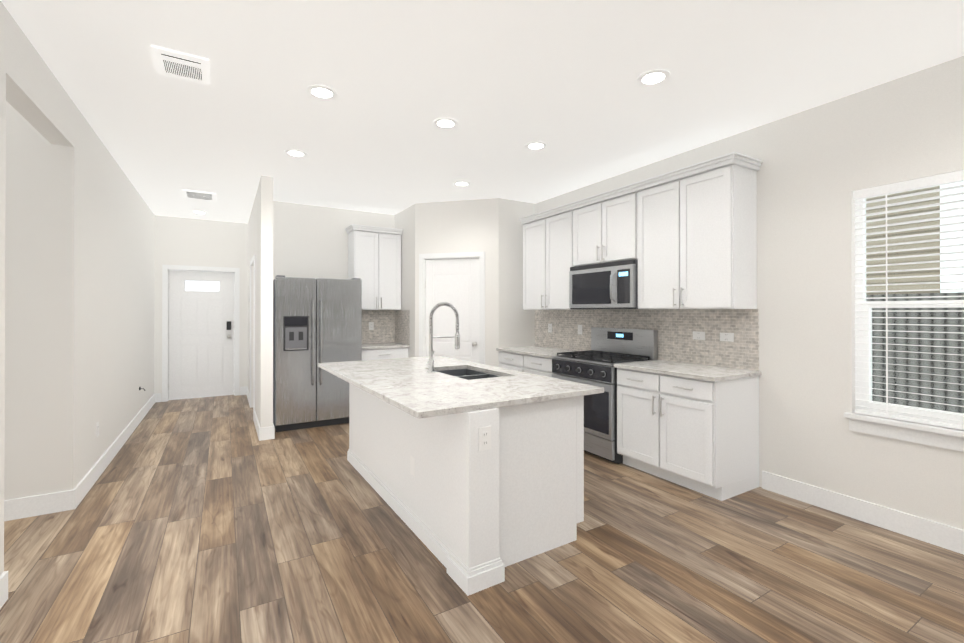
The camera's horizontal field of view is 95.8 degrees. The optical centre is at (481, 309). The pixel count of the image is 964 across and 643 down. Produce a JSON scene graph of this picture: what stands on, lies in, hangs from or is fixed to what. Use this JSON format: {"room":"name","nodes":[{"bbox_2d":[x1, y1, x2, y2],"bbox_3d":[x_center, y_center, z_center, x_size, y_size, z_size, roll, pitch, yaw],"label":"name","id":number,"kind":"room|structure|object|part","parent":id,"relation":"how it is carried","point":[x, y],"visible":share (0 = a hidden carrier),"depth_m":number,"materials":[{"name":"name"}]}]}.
{"room":"kitchen","nodes":[
{"label":"kitchen","id":0,"kind":"room"},
{"bbox_2d":[4,101,50,499],"bbox_3d":[-3.670,-0.030,2.658,1.550,2.850,0.120,0,0,-31],"label":"wall","id":1,"kind":"structure","parent":0,"point":[27,304],"depth_m":2.93,"materials":[{"name":"paint"}]},
{"bbox_2d":[4,490,71,520],"bbox_3d":[-3.605,1.327,2.614,1.680,0.135,0.015,0,0,-31],"label":"baseboard","id":2,"kind":"structure","parent":1,"relation":"attached to","point":[30,506],"depth_m":2.96,"materials":[{"name":"white wood"}]},
{"bbox_2d":[0,0,154,575],"bbox_3d":[-2.314,-0.033,2.009,0.120,2.850,10.920,0,0,-31],"label":"wall","id":3,"kind":"structure","parent":0,"point":[102,294],"depth_m":3.26,"materials":[{"name":"paint"}]},
{"bbox_2d":[0,571,7,608],"bbox_3d":[-0.889,1.317,-0.267,0.015,0.135,5.500,0,0,-31],"label":"baseboard","id":4,"kind":"structure","parent":3,"relation":"attached to","point":[4,576],"depth_m":2.07,"materials":[{"name":"white wood"}]},
{"bbox_2d":[72,393,159,509],"bbox_3d":[-3.906,1.335,4.847,0.040,0.135,4.165,0,0,-31],"label":"baseboard","id":5,"kind":"structure","parent":3,"relation":"attached to","point":[83,487],"depth_m":3.90,"materials":[{"name":"white wood"}]},
{"bbox_2d":[154,215,247,401],"bbox_3d":[-4.426,-0.015,7.034,1.370,2.850,0.120,0,0,-31],"label":"wall","id":6,"kind":"structure","parent":0,"point":[192,242],"depth_m":6.94,"materials":[{"name":"paint"}]},
{"bbox_2d":[168,270,233,399],"bbox_3d":[-4.480,0.394,6.974,0.894,2.016,0.106,0,0,-31],"label":"front door","id":7,"kind":"structure","parent":6,"relation":"in","point":[201,344],"depth_m":6.98,"materials":[{"name":"white wood"}]},
{"bbox_3d":[-4.488,0.410,6.946,0.852,1.650,0.066,0,0,-31],"label":"front door hardware","id":8,"kind":"part","parent":7,"relation":"part of","materials":[{"name":"white wood"}]},
{"bbox_2d":[162,265,239,401],"bbox_3d":[-4.483,0.359,6.990,1.034,2.102,0.136,0,0,-31],"label":"door frame","id":9,"kind":"structure","parent":6,"relation":"attached to","point":[165,268],"depth_m":6.78,"materials":[{"name":"white wood"}]},
{"bbox_2d":[247,175,272,427],"bbox_3d":[-3.093,-0.018,6.011,0.120,2.850,3.000,0,0,-31],"label":"wall","id":10,"kind":"structure","parent":0,"point":[260,234],"depth_m":4.74,"materials":[{"name":"paint"}]},
{"bbox_2d":[244,386,249,405],"bbox_3d":[-3.652,1.342,6.791,0.040,0.135,1.080,0,0,-31],"label":"baseboard","id":11,"kind":"structure","parent":10,"relation":"attached to","point":[246,392],"depth_m":6.94,"materials":[{"name":"white wood"}]},
{"bbox_2d":[250,255,254,420],"bbox_3d":[-3.127,0.356,5.932,0.016,2.102,0.924,0,0,-31],"label":"door frame","id":12,"kind":"structure","parent":10,"relation":"attached to","point":[252,261],"depth_m":5.55,"materials":[{"name":"white wood"}]},
{"bbox_2d":[254,410,263,440],"bbox_3d":[-2.625,1.336,5.101,0.035,0.135,0.995,0,0,-31],"label":"baseboard","id":13,"kind":"structure","parent":10,"relation":"attached to","point":[260,431],"depth_m":4.75,"materials":[{"name":"white wood"}]},
{"bbox_2d":[268,424,274,438],"bbox_3d":[-2.330,1.335,4.852,0.015,0.135,0.265,0,0,-31],"label":"baseboard","id":14,"kind":"structure","parent":10,"relation":"attached to","point":[271,430],"depth_m":4.73,"materials":[{"name":"white wood"}]},
{"bbox_2d":[273,201,394,279],"bbox_3d":[-2.071,-0.017,6.256,1.890,2.850,0.120,0,0,-31],"label":"wall","id":15,"kind":"structure","parent":0,"point":[310,241],"depth_m":6.04,"materials":[{"name":"paint"}]},
{"bbox_2d":[369,322,373,329],"bbox_3d":[-1.632,0.238,6.427,0.072,0.117,0.009,0,0,-31],"label":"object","id":16,"kind":"structure","parent":15,"relation":"attached to","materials":[{"name":"white plastic"}]},
{"bbox_2d":[345,224,402,309],"bbox_3d":[-1.555,-0.580,6.265,0.726,1.165,0.391,0,0,-31],"label":"upper cabinet","id":17,"kind":"object","parent":15,"relation":"attached to","point":[374,259],"visible":0.92,"depth_m":6.15,"materials":[{"name":"white wood"}]},
{"bbox_2d":[395,204,414,357],"bbox_3d":[-1.067,-0.017,6.299,0.120,2.850,0.830,0,0,-31],"label":"wall","id":18,"kind":"structure","parent":0,"point":[405,220],"depth_m":6.12,"materials":[{"name":"paint"}]},
{"bbox_2d":[415,198,498,366],"bbox_3d":[-0.331,-0.019,5.826,1.160,2.850,0.120,0,0,14],"label":"wall","id":19,"kind":"structure","parent":0,"point":[458,226],"depth_m":5.73,"materials":[{"name":"paint"}]},
{"bbox_2d":[425,258,478,362],"bbox_3d":[-0.391,0.360,5.817,0.578,2.076,0.588,0,0,-31],"label":"pantry door","id":20,"kind":"structure","parent":19,"relation":"in","point":[455,282],"depth_m":5.81,"materials":[{"name":"white wood"}]},
{"bbox_2d":[419,252,484,363],"bbox_3d":[-0.389,0.325,5.785,0.699,2.162,0.660,0,0,-31],"label":"door frame","id":21,"kind":"structure","parent":19,"relation":"attached to","point":[423,258],"depth_m":5.79,"materials":[{"name":"white wood"}]},
{"bbox_2d":[0,395,963,642],"bbox_3d":[-1.006,1.445,2.709,6.490,0.100,11.040,0,0,-31],"label":"floor","id":22,"kind":"structure","parent":0,"point":[213,519],"depth_m":2.37,"materials":[{"name":"brown wood"}]},
{"bbox_2d":[273,275,361,431],"bbox_3d":[-2.133,0.506,5.551,0.975,1.798,0.966,0,0,-31],"label":"refrigerator","id":23,"kind":"object","parent":22,"relation":"on","point":[316,321],"visible":0.79,"depth_m":5.14,"materials":[{"name":"silver metal"}]},
{"bbox_2d":[362,310,409,359],"bbox_3d":[-1.475,0.705,6.163,0.733,1.405,0.640,0,0,-31],"label":"cabinet","id":24,"kind":"object","parent":22,"relation":"on","point":[383,331],"visible":0.48,"depth_m":6.39,"materials":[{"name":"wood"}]},
{"bbox_2d":[362,342,408,348],"bbox_3d":[-1.482,0.508,6.165,0.722,0.032,0.630,0,0,-31],"label":"countertop","id":25,"kind":"structure","parent":24,"relation":"on","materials":[{"name":"stone"}]},
{"bbox_2d":[347,366,597,595],"bbox_3d":[-0.287,0.956,3.324,0.900,0.883,2.274,0,0,-32],"label":"kitchen island","id":26,"kind":"object","parent":22,"relation":"on","point":[472,474],"depth_m":2.47,"materials":[{"name":"wood"}]},
{"bbox_2d":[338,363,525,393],"bbox_3d":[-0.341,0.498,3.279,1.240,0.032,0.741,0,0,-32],"label":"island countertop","id":27,"kind":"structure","parent":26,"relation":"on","point":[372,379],"depth_m":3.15,"materials":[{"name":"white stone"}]},
{"bbox_2d":[427,302,460,372],"bbox_3d":[-0.302,0.209,3.414,0.290,0.547,0.090,0,0,-32],"label":"faucet","id":28,"kind":"object","parent":27,"relation":"on","point":[430,363],"depth_m":3.36,"materials":[{"name":"silver metal"}]},
{"bbox_2d":[479,426,490,450],"bbox_3d":[0.016,0.648,2.194,0.072,0.117,0.009,0,0,-32],"label":"outlet","id":29,"kind":"object","parent":26,"relation":"attached to","point":[484,431],"depth_m":2.19,"materials":[{"name":"white plastic"}]},
{"bbox_2d":[370,374,603,417],"bbox_3d":[0.042,0.496,2.664,1.240,0.032,0.711,0,0,-32],"label":"island countertop","id":30,"kind":"structure","parent":26,"relation":"on","point":[427,399],"depth_m":2.53,"materials":[{"name":"white stone"}]},
{"bbox_2d":[437,369,501,379],"bbox_3d":[-0.116,0.623,3.419,0.410,0.214,0.740,0,0,-32],"label":"sink","id":31,"kind":"object","parent":30,"relation":"in","point":[469,374],"depth_m":3.65,"materials":[{"name":"metal"}]},
{"bbox_2d":[498,353,552,376],"bbox_3d":[0.748,0.963,5.284,0.605,0.882,1.115,0,0,-31],"label":"base cabinet","id":32,"kind":"object","parent":22,"relation":"on","point":[542,366],"depth_m":5.08,"materials":[{"name":"white wood"}]},
{"bbox_2d":[496,345,583,356],"bbox_3d":[0.737,0.505,5.279,0.630,0.033,1.115,0,0,-31],"label":"countertop","id":33,"kind":"structure","parent":32,"relation":"on","point":[537,350],"depth_m":5.24,"materials":[{"name":"white stone"}]},
{"bbox_2d":[552,327,657,463],"bbox_3d":[1.196,0.799,4.412,0.698,1.205,0.830,0,0,-31],"label":"range","id":34,"kind":"object","parent":22,"relation":"on","point":[610,348],"visible":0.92,"depth_m":4.19,"materials":[{"name":"silver metal"}]},
{"bbox_2d":[617,369,758,500],"bbox_3d":[1.696,0.957,3.684,0.605,0.882,0.918,0,0,-31],"label":"base cabinet","id":35,"kind":"object","parent":22,"relation":"on","point":[688,408],"depth_m":3.37,"materials":[{"name":"white wood"}]},
{"bbox_2d":[614,361,761,380],"bbox_3d":[1.690,0.499,3.671,0.630,0.033,0.938,0,0,-31],"label":"countertop","id":36,"kind":"structure","parent":35,"relation":"on","point":[669,368],"depth_m":3.51,"materials":[{"name":"white stone"}]},
{"bbox_2d":[1,0,963,223],"bbox_3d":[-1.006,-1.505,2.720,6.490,0.100,11.040,0,0,-31],"label":"ceiling","id":37,"kind":"structure","parent":0,"point":[502,83],"depth_m":2.79,"materials":[{"name":"paint"}]},
{"bbox_2d":[151,45,209,84],"bbox_3d":[-1.782,-1.449,2.597,0.270,0.012,0.320,0,0,-31],"label":"ceiling vent","id":38,"kind":"object","parent":37,"relation":"in","point":[180,65],"visible":1,"depth_m":2.58,"materials":[{"name":"grey metal"}]},
{"bbox_2d":[182,189,215,200],"bbox_3d":[-3.556,-1.438,5.492,0.350,0.012,0.430,0,0,-31],"label":"ceiling vent","id":39,"kind":"object","parent":37,"relation":"in","point":[198,195],"visible":1,"depth_m":5.46,"materials":[{"name":"grey metal"}]},
{"bbox_2d":[192,211,207,213],"bbox_3d":[-4.168,-1.438,6.437,0.196,0.006,0.196,0,0,-31],"label":"recessed light","id":40,"kind":"object","parent":37,"relation":"in","point":[198,212],"visible":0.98,"depth_m":6.44,"materials":[{"name":"white"}]},
{"bbox_2d":[284,149,306,157],"bbox_3d":[-1.723,-1.447,4.038,0.196,0.006,0.196,0,0,-31],"label":"recessed light","id":41,"kind":"object","parent":37,"relation":"in","point":[297,153],"visible":1,"depth_m":4.03,"materials":[{"name":"white plastic"}]},
{"bbox_2d":[306,85,337,99],"bbox_3d":[-1.069,-1.451,2.914,0.196,0.006,0.196,0,0,-31],"label":"recessed light","id":42,"kind":"object","parent":37,"relation":"in","point":[323,92],"visible":1,"depth_m":2.91,"materials":[{"name":"white plastic"}]},
{"bbox_2d":[433,118,457,128],"bbox_3d":[-0.283,-1.449,3.392,0.196,0.006,0.196,0,0,-31],"label":"recessed light","id":43,"kind":"object","parent":37,"relation":"in","point":[443,123],"visible":1,"depth_m":3.39,"materials":[{"name":"white plastic"}]},
{"bbox_2d":[453,181,469,185],"bbox_3d":[-0.231,-1.444,4.992,0.196,0.006,0.196,0,0,-31],"label":"recessed light","id":44,"kind":"object","parent":37,"relation":"in","point":[459,183],"visible":0.98,"depth_m":4.98,"materials":[{"name":"white plastic"}]},
{"bbox_2d":[525,142,546,150],"bbox_3d":[0.478,-1.448,3.855,0.196,0.006,0.196,0,0,-31],"label":"recessed light","id":45,"kind":"object","parent":37,"relation":"in","point":[534,146],"visible":1,"depth_m":3.84,"materials":[{"name":"white plastic"}]},
{"bbox_2d":[637,69,669,86],"bbox_3d":[1.074,-1.452,2.732,0.196,0.006,0.196,0,0,-31],"label":"recessed light","id":46,"kind":"object","parent":37,"relation":"in","point":[650,78],"visible":1,"depth_m":2.72,"materials":[{"name":"white"}]},
{"bbox_2d":[499,198,534,347],"bbox_3d":[0.439,-0.019,5.826,0.590,2.850,0.120,0,0,-31],"label":"wall","id":47,"kind":"structure","parent":0,"point":[516,324],"depth_m":5.74,"materials":[{"name":"paint"}]},
{"bbox_2d":[535,56,963,529],"bbox_3d":[2.180,-0.027,3.586,0.120,2.850,9.050,0,0,-31],"label":"wall","id":48,"kind":"structure","parent":0,"point":[820,164],"depth_m":3.05,"materials":[{"name":"paint"}]},
{"bbox_2d":[548,324,551,332],"bbox_3d":[0.878,0.235,5.632,0.009,0.115,0.072,0,0,-31],"label":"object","id":49,"kind":"structure","parent":48,"relation":"attached to","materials":[{"name":"white plastic"}]},
{"bbox_2d":[521,207,594,309],"bbox_3d":[0.923,-0.563,5.250,0.345,1.124,1.008,0,0,-31],"label":"upper cabinet","id":50,"kind":"object","parent":48,"relation":"attached to","point":[546,238],"depth_m":5.16,"materials":[{"name":"white wood"}]},
{"bbox_2d":[578,325,581,334],"bbox_3d":[1.159,0.234,5.159,0.009,0.115,0.072,0,0,-31],"label":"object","id":51,"kind":"structure","parent":48,"relation":"attached to","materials":[{"name":"white plastic"}]},
{"bbox_2d":[571,191,626,266],"bbox_3d":[1.363,-0.801,4.508,0.345,0.654,0.857,0,0,-31],"label":"upper cabinet","id":52,"kind":"object","parent":48,"relation":"attached to","point":[598,226],"depth_m":4.43,"materials":[{"name":"white wood"}]},
{"bbox_2d":[569,259,637,308],"bbox_3d":[1.316,-0.238,4.479,0.448,0.458,0.852,0,0,-31],"label":"microwave","id":53,"kind":"object","parent":52,"relation":"attached to","point":[610,285],"visible":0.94,"depth_m":4.31,"materials":[{"name":"silver metal"}]},
{"bbox_2d":[535,309,758,370],"bbox_3d":[1.453,0.242,4.681,0.009,0.490,2.877,0,0,-31],"label":"backsplash","id":54,"kind":"structure","parent":48,"relation":"attached to","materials":[{"name":"tile"}]},
{"bbox_2d":[627,155,758,308],"bbox_3d":[1.791,-0.569,3.786,0.345,1.124,0.959,0,0,-31],"label":"upper cabinet","id":55,"kind":"object","parent":48,"relation":"attached to","point":[686,237],"depth_m":3.53,"materials":[{"name":"white wood"}]},
{"bbox_2d":[693,331,704,339],"bbox_3d":[1.924,0.229,3.869,0.009,0.072,0.115,0,0,-31],"label":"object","id":56,"kind":"structure","parent":48,"relation":"attached to","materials":[{"name":"white plastic"}]},
{"bbox_2d":[720,332,733,341],"bbox_3d":[2.051,0.228,3.654,0.009,0.072,0.115,0,0,-31],"label":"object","id":57,"kind":"structure","parent":48,"relation":"attached to","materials":[{"name":"white plastic"}]},
{"bbox_2d":[762,471,963,554],"bbox_3d":[3.306,1.323,1.549,0.015,0.135,4.345,0,0,-31],"label":"baseboard","id":58,"kind":"structure","parent":48,"relation":"attached to","point":[948,537],"depth_m":2.84,"materials":[{"name":"white wood"}]},
{"bbox_2d":[844,170,963,451],"bbox_3d":[2.797,0.002,2.486,0.150,1.615,1.150,0,0,-31],"label":"window","id":59,"kind":"structure","parent":48,"relation":"in","point":[864,402],"depth_m":2.74,"materials":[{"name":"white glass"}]},
{"label":"outside","id":60,"kind":"structure","parent":0,"visible":0},
{"bbox_2d":[866,182,963,412],"bbox_3d":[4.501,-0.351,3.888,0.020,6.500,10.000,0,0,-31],"label":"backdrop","id":61,"kind":"structure","parent":60,"point":[937,383],"depth_m":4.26,"materials":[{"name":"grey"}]}
]}

